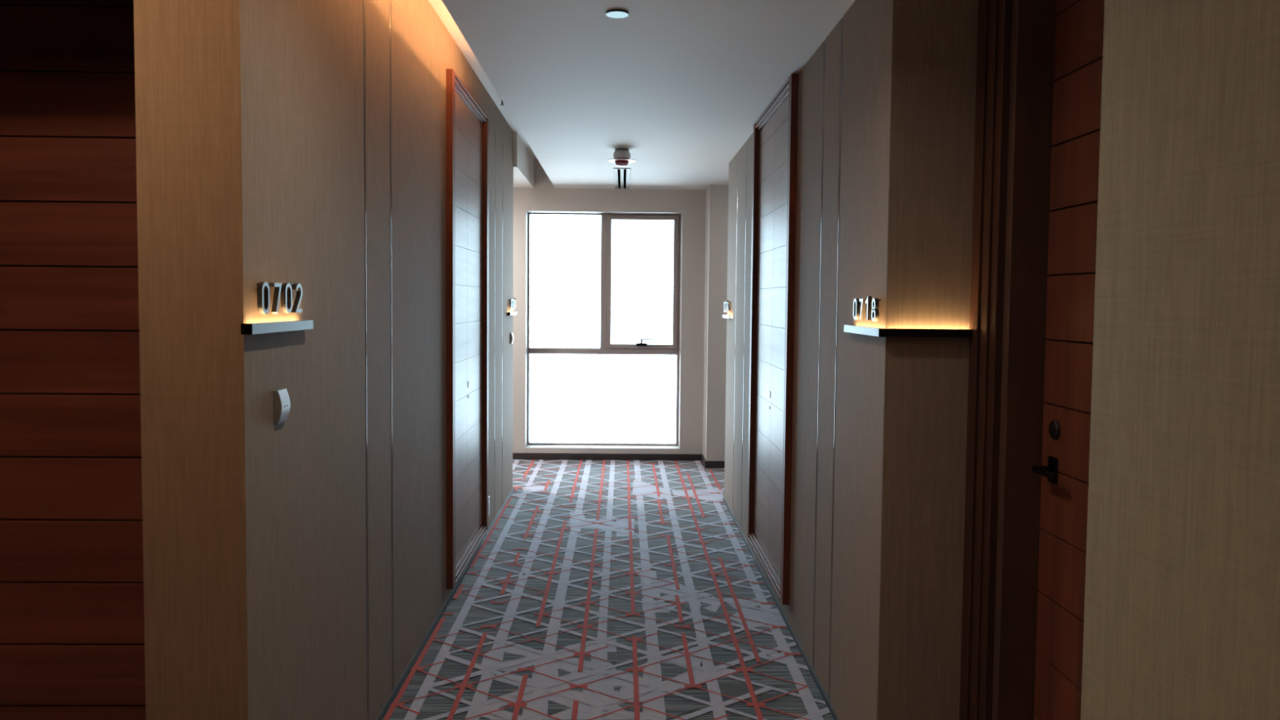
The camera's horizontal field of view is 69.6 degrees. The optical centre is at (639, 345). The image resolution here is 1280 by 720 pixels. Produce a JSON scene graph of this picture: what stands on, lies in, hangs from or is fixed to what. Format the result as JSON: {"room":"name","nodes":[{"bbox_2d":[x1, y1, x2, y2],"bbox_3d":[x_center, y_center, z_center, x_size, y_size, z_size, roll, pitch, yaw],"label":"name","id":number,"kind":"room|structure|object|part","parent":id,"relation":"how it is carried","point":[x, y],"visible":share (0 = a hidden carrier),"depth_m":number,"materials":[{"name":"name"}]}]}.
{"room":"hotel corridor","nodes":[
{"label":"hotel corridor","id":0,"kind":"room"},
{"bbox_2d":[133,0,248,719],"bbox_3d":[-1.018,-0.027,2.092,0.235,2.830,0.006,0,3,-1],"label":"wall","id":1,"kind":"structure","parent":0,"point":[188,53],"depth_m":2.09,"materials":[{"name":"wood"}]},
{"bbox_2d":[240,0,513,719],"bbox_3d":[-1.058,-0.153,4.658,0.220,2.830,5.133,0,3,-1],"label":"wall","id":2,"kind":"structure","parent":0,"point":[344,101],"depth_m":2.93,"materials":[{"name":"beige wood"}]},
{"bbox_2d":[240,281,313,334],"bbox_3d":[-0.890,-0.095,2.276,0.026,0.121,0.412,0,3,-1],"label":"number sign","id":3,"kind":"object","parent":2,"relation":"attached to","point":[286,290],"visible":1,"depth_m":2.25,"materials":[{"name":"grey metal"}]},
{"bbox_2d":[273,388,290,424],"bbox_3d":[-0.895,0.151,2.304,0.021,0.084,0.060,0,3,-1],"label":"doorbell","id":4,"kind":"object","parent":2,"relation":"attached to","point":[282,404],"visible":1,"depth_m":2.28,"materials":[{"name":"silver metal"}]},
{"bbox_3d":[-0.919,-0.057,2.585,0.020,2.816,0.978,0,3,-1],"label":"wall panel","id":5,"kind":"part","parent":2,"relation":"part of","materials":[{"name":"wood"}]},
{"bbox_3d":[-0.932,-0.090,3.257,0.020,2.816,0.312,0,3,-1],"label":"wall panel","id":6,"kind":"part","parent":2,"relation":"part of","materials":[{"name":"wood"}]},
{"bbox_3d":[-0.961,-0.166,4.809,0.020,2.816,2.742,0,3,-1],"label":"wall panel","id":7,"kind":"part","parent":2,"relation":"part of","materials":[{"name":"wood"}]},
{"bbox_2d":[375,488,512,719],"bbox_3d":[-0.970,1.253,4.728,0.023,0.011,5.133,0,3,-1],"label":"baseboard","id":8,"kind":"structure","parent":2,"relation":"attached to","point":[445,602],"depth_m":4.13,"materials":[{"name":"grey metal"}]},
{"bbox_2d":[377,488,514,719],"bbox_3d":[-0.952,1.259,4.729,0.012,0.004,5.133,0,3,-1],"label":"trim","id":9,"kind":"structure","parent":2,"relation":"attached to","point":[421,647],"depth_m":4.18,"materials":[{"name":"black plastic"}]},
{"bbox_2d":[445,69,488,588],"bbox_3d":[-0.950,-0.093,5.095,0.050,2.540,1.204,0,3,-1],"label":"door","id":10,"kind":"structure","parent":2,"relation":"in","point":[467,125],"depth_m":5.07,"materials":[{"name":"brown wood"}]},
{"bbox_3d":[-0.938,-0.065,4.527,0.047,2.540,0.067,0,3,-1],"label":"casing","id":11,"kind":"part","parent":10,"relation":"part of","materials":[{"name":"brown wood"}]},
{"bbox_3d":[-0.958,1.151,5.156,0.044,0.050,1.070,0,3,-1],"label":"casing sill","id":12,"kind":"part","parent":10,"relation":"part of","materials":[{"name":"brown wood"}]},
{"bbox_3d":[-0.959,-0.121,5.662,0.047,2.540,0.067,0,3,-1],"label":"casing","id":13,"kind":"part","parent":10,"relation":"part of","materials":[{"name":"brown wood"}]},
{"bbox_2d":[428,0,537,158],"bbox_3d":[-0.044,-1.470,2.926,6.400,0.050,11.190,0,3,-1],"label":"trim","id":14,"kind":"structure","parent":2,"relation":"attached to","point":[439,7],"depth_m":5.03,"materials":[{"name":"white paint"}]},
{"bbox_2d":[488,496,489,515],"bbox_3d":[-0.974,1.033,5.908,0.015,0.120,0.085,0,3,-1],"label":"wall socket","id":15,"kind":"object","parent":2,"relation":"attached to","point":[488,496],"visible":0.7,"depth_m":5.91,"materials":[{"name":"white plastic"}]},
{"bbox_3d":[-0.990,-0.244,6.387,0.020,2.816,0.362,0,3,-1],"label":"wall panel","id":16,"kind":"part","parent":2,"relation":"part of","materials":[{"name":"wood"}]},
{"bbox_3d":[-1.000,-0.269,6.909,0.020,2.816,0.627,0,3,-1],"label":"wall panel","id":17,"kind":"part","parent":2,"relation":"part of","materials":[{"name":"wood"}]},
{"bbox_2d":[506,297,516,315],"bbox_3d":[-0.979,-0.299,7.046,0.026,0.132,0.422,0,3,-1],"label":"number sign","id":18,"kind":"object","parent":2,"relation":"attached to","point":[512,302],"visible":1,"depth_m":7.00,"materials":[{"name":"grey metal"}]},
{"bbox_2d":[510,333,513,343],"bbox_3d":[-0.985,-0.055,7.079,0.021,0.084,0.060,0,3,-1],"label":"plate","id":19,"kind":"object","parent":2,"relation":"attached to","point":[511,334],"visible":1,"depth_m":7.05,"materials":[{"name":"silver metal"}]},
{"bbox_2d":[382,459,833,719],"bbox_3d":[-0.060,1.438,2.494,6.400,0.123,12.958,0,3,-1],"label":"floor","id":20,"kind":"structure","parent":0,"point":[603,589],"depth_m":4.35,"materials":[{"name":"carpet"}]},
{"bbox_2d":[512,158,706,460],"bbox_3d":[-0.164,-0.329,8.733,6.200,2.800,0.300,0,3,-1],"label":"wall","id":21,"kind":"structure","parent":0,"point":[544,197],"depth_m":8.58,"materials":[{"name":"grey paint"}]},
{"bbox_2d":[513,132,533,187],"bbox_3d":[-2.153,-1.569,7.811,2.368,0.270,1.345,0,3,-1],"label":"trim","id":22,"kind":"structure","parent":21,"relation":"attached to","point":[523,161],"depth_m":7.71,"materials":[{"name":"white paint"}]},
{"bbox_2d":[527,213,680,445],"bbox_3d":[-0.346,-0.148,8.786,1.446,2.203,0.152,0,3,-1],"label":"window","id":23,"kind":"structure","parent":21,"relation":"in","point":[606,347],"depth_m":8.76,"materials":[{"name":"silver metal"}]},
{"bbox_3d":[0.022,-0.603,8.766,0.674,1.265,0.054,0,3,-1],"label":"sash","id":24,"kind":"part","parent":23,"relation":"part of","materials":[{"name":"glass"}]},
{"bbox_3d":[0.046,-0.031,8.745,0.164,0.070,0.044,0,3,-1],"label":"handle","id":25,"kind":"part","parent":23,"relation":"part of","materials":[{"name":"brown metal"}]},
{"bbox_2d":[512,453,701,460],"bbox_3d":[-1.296,1.035,8.622,3.755,0.059,0.012,0,3,-1],"label":"baseboard","id":26,"kind":"structure","parent":21,"relation":"attached to","point":[515,455],"depth_m":8.64,"materials":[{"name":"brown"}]},
{"bbox_2d":[441,0,855,190],"bbox_3d":[-0.046,-1.191,2.940,6.400,0.030,11.190,0,3,-1],"label":"ceiling","id":27,"kind":"structure","parent":0,"point":[681,86],"depth_m":4.17,"materials":[{"name":"white paint"}]},
{"bbox_2d":[605,9,628,17],"bbox_3d":[-0.081,-1.190,3.305,0.082,0.008,0.082,0,3,-1],"label":"recessed light","id":28,"kind":"object","parent":27,"relation":"in","point":[612,13],"visible":1,"depth_m":3.29,"materials":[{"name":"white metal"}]},
{"bbox_2d":[608,148,635,166],"bbox_3d":[-0.125,-1.283,6.303,0.188,0.116,0.188,0,3,-1],"label":"smoke detector","id":29,"kind":"object","parent":27,"relation":"attached to","point":[621,157],"visible":1,"depth_m":6.26,"materials":[{"name":"white plastic"}]},
{"bbox_2d":[613,168,631,189],"bbox_3d":[-0.153,-1.413,7.829,0.136,0.006,1.300,0,3,-1],"label":"ceiling vent","id":30,"kind":"object","parent":27,"relation":"in","point":[621,179],"visible":1,"depth_m":7.76,"materials":[{"name":"white metal"}]},
{"bbox_2d":[702,184,728,468],"bbox_3d":[1.772,-0.161,8.431,2.338,2.530,0.389,0,3,-1],"label":"wall","id":31,"kind":"structure","parent":0,"point":[717,195],"depth_m":8.22,"materials":[{"name":"grey paint"}]},
{"bbox_2d":[701,453,724,468],"bbox_3d":[1.704,1.068,8.478,2.250,0.063,0.389,0,3,-1],"label":"baseboard","id":32,"kind":"structure","parent":31,"relation":"attached to","point":[713,464],"depth_m":8.27,"materials":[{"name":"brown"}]},
{"bbox_2d":[876,0,978,719],"bbox_3d":[1.149,0.111,2.765,0.835,2.530,0.007,0,3,-1],"label":"wall","id":33,"kind":"structure","parent":0,"point":[934,64],"depth_m":2.75,"materials":[{"name":"wood"}]},
{"bbox_2d":[724,0,1279,719],"bbox_3d":[0.846,0.134,2.240,0.230,2.530,9.430,0,3,-1],"label":"wall","id":34,"kind":"structure","parent":0,"point":[1182,604],"depth_m":1.38,"materials":[{"name":"beige wood"}]},
{"bbox_2d":[722,300,732,319],"bbox_3d":[0.645,-0.266,6.779,0.026,0.130,0.422,0,3,-1],"label":"number sign","id":35,"kind":"object","parent":34,"relation":"attached to","point":[726,304],"visible":1,"depth_m":6.77,"materials":[{"name":"grey metal"}]},
{"bbox_3d":[0.668,-0.093,6.684,0.020,2.516,0.526,0,3,-1],"label":"wall panel","id":36,"kind":"part","parent":34,"relation":"part of","materials":[{"name":"wood"}]},
{"bbox_3d":[0.678,-0.068,6.178,0.020,2.516,0.432,0,3,-1],"label":"wall panel","id":37,"kind":"part","parent":34,"relation":"part of","materials":[{"name":"wood"}]},
{"bbox_2d":[746,73,798,604],"bbox_3d":[0.686,-0.045,4.827,0.050,2.440,1.224,0,3,-1],"label":"door","id":38,"kind":"structure","parent":34,"relation":"in","point":[775,136],"depth_m":4.77,"materials":[{"name":"brown wood"}]},
{"bbox_3d":[0.674,-0.073,5.407,0.047,2.440,0.062,0,3,-1],"label":"casing","id":39,"kind":"part","parent":38,"relation":"part of","materials":[{"name":"brown wood"}]},
{"bbox_3d":[0.672,1.149,4.886,0.044,0.050,1.100,0,3,-1],"label":"casing sill","id":40,"kind":"part","parent":38,"relation":"part of","materials":[{"name":"brown wood"}]},
{"bbox_3d":[0.696,-0.016,4.247,0.047,2.440,0.062,0,3,-1],"label":"casing","id":41,"kind":"part","parent":38,"relation":"part of","materials":[{"name":"brown wood"}]},
{"bbox_2d":[722,497,837,719],"bbox_3d":[0.673,1.265,4.915,0.010,0.004,4.192,0,3,-1],"label":"trim","id":42,"kind":"structure","parent":34,"relation":"attached to","point":[832,713],"depth_m":4.21,"materials":[{"name":"black plastic"}]},
{"bbox_2d":[724,497,839,719],"bbox_3d":[0.689,1.260,4.915,0.023,0.011,4.192,0,3,-1],"label":"baseboard","id":43,"kind":"structure","parent":34,"relation":"attached to","point":[792,629],"depth_m":4.18,"materials":[{"name":"grey metal"}]},
{"bbox_3d":[0.703,-0.001,4.812,0.020,2.516,2.247,0,3,-1],"label":"wall panel","id":44,"kind":"part","parent":34,"relation":"part of","materials":[{"name":"wood"}]},
{"bbox_3d":[0.727,0.062,3.531,0.020,2.516,0.262,0,3,-1],"label":"wall panel","id":45,"kind":"part","parent":34,"relation":"part of","materials":[{"name":"wood"}]},
{"bbox_3d":[0.736,0.085,3.067,0.020,2.516,0.613,0,3,-1],"label":"wall panel","id":46,"kind":"part","parent":34,"relation":"part of","materials":[{"name":"wood"}]},
{"bbox_2d":[844,296,972,337],"bbox_3d":[0.844,-0.095,2.938,0.281,0.121,0.436,0,3,-1],"label":"number sign","id":47,"kind":"object","parent":34,"relation":"attached to","point":[873,305],"visible":1,"depth_m":2.73,"materials":[{"name":"grey metal"}]},
{"bbox_3d":[-2.147,0.092,2.528,2.005,2.530,0.120,0,3,-1],"label":"wall","id":48,"kind":"structure","parent":0,"visible":0},
{"bbox_2d":[0,0,146,719],"bbox_3d":[-1.808,0.150,2.532,1.324,2.420,0.090,0,3,-1],"label":"door","id":49,"kind":"structure","parent":48,"relation":"in","point":[72,613],"depth_m":2.53,"materials":[{"name":"brown wood"}]},
{"bbox_3d":[1.376,0.143,2.151,0.405,2.530,1.230,0,3,-1],"label":"wall","id":50,"kind":"structure","parent":0,"visible":0},
{"bbox_2d":[959,0,1104,719],"bbox_3d":[1.083,0.141,2.148,0.178,2.529,1.225,0,3,-1],"label":"door","id":51,"kind":"structure","parent":50,"relation":"in","point":[1040,62],"depth_m":2.54,"materials":[{"name":"brown wood"}]},
{"bbox_3d":[1.077,0.115,2.675,0.170,2.529,0.170,0,3,-1],"label":"casing","id":52,"kind":"part","parent":51,"relation":"part of","materials":[{"name":"brown wood"}]},
{"bbox_3d":[1.088,0.336,2.438,0.055,0.070,0.135,0,3,-1],"label":"lever handle","id":53,"kind":"part","parent":51,"relation":"part of","materials":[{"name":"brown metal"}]}
]}

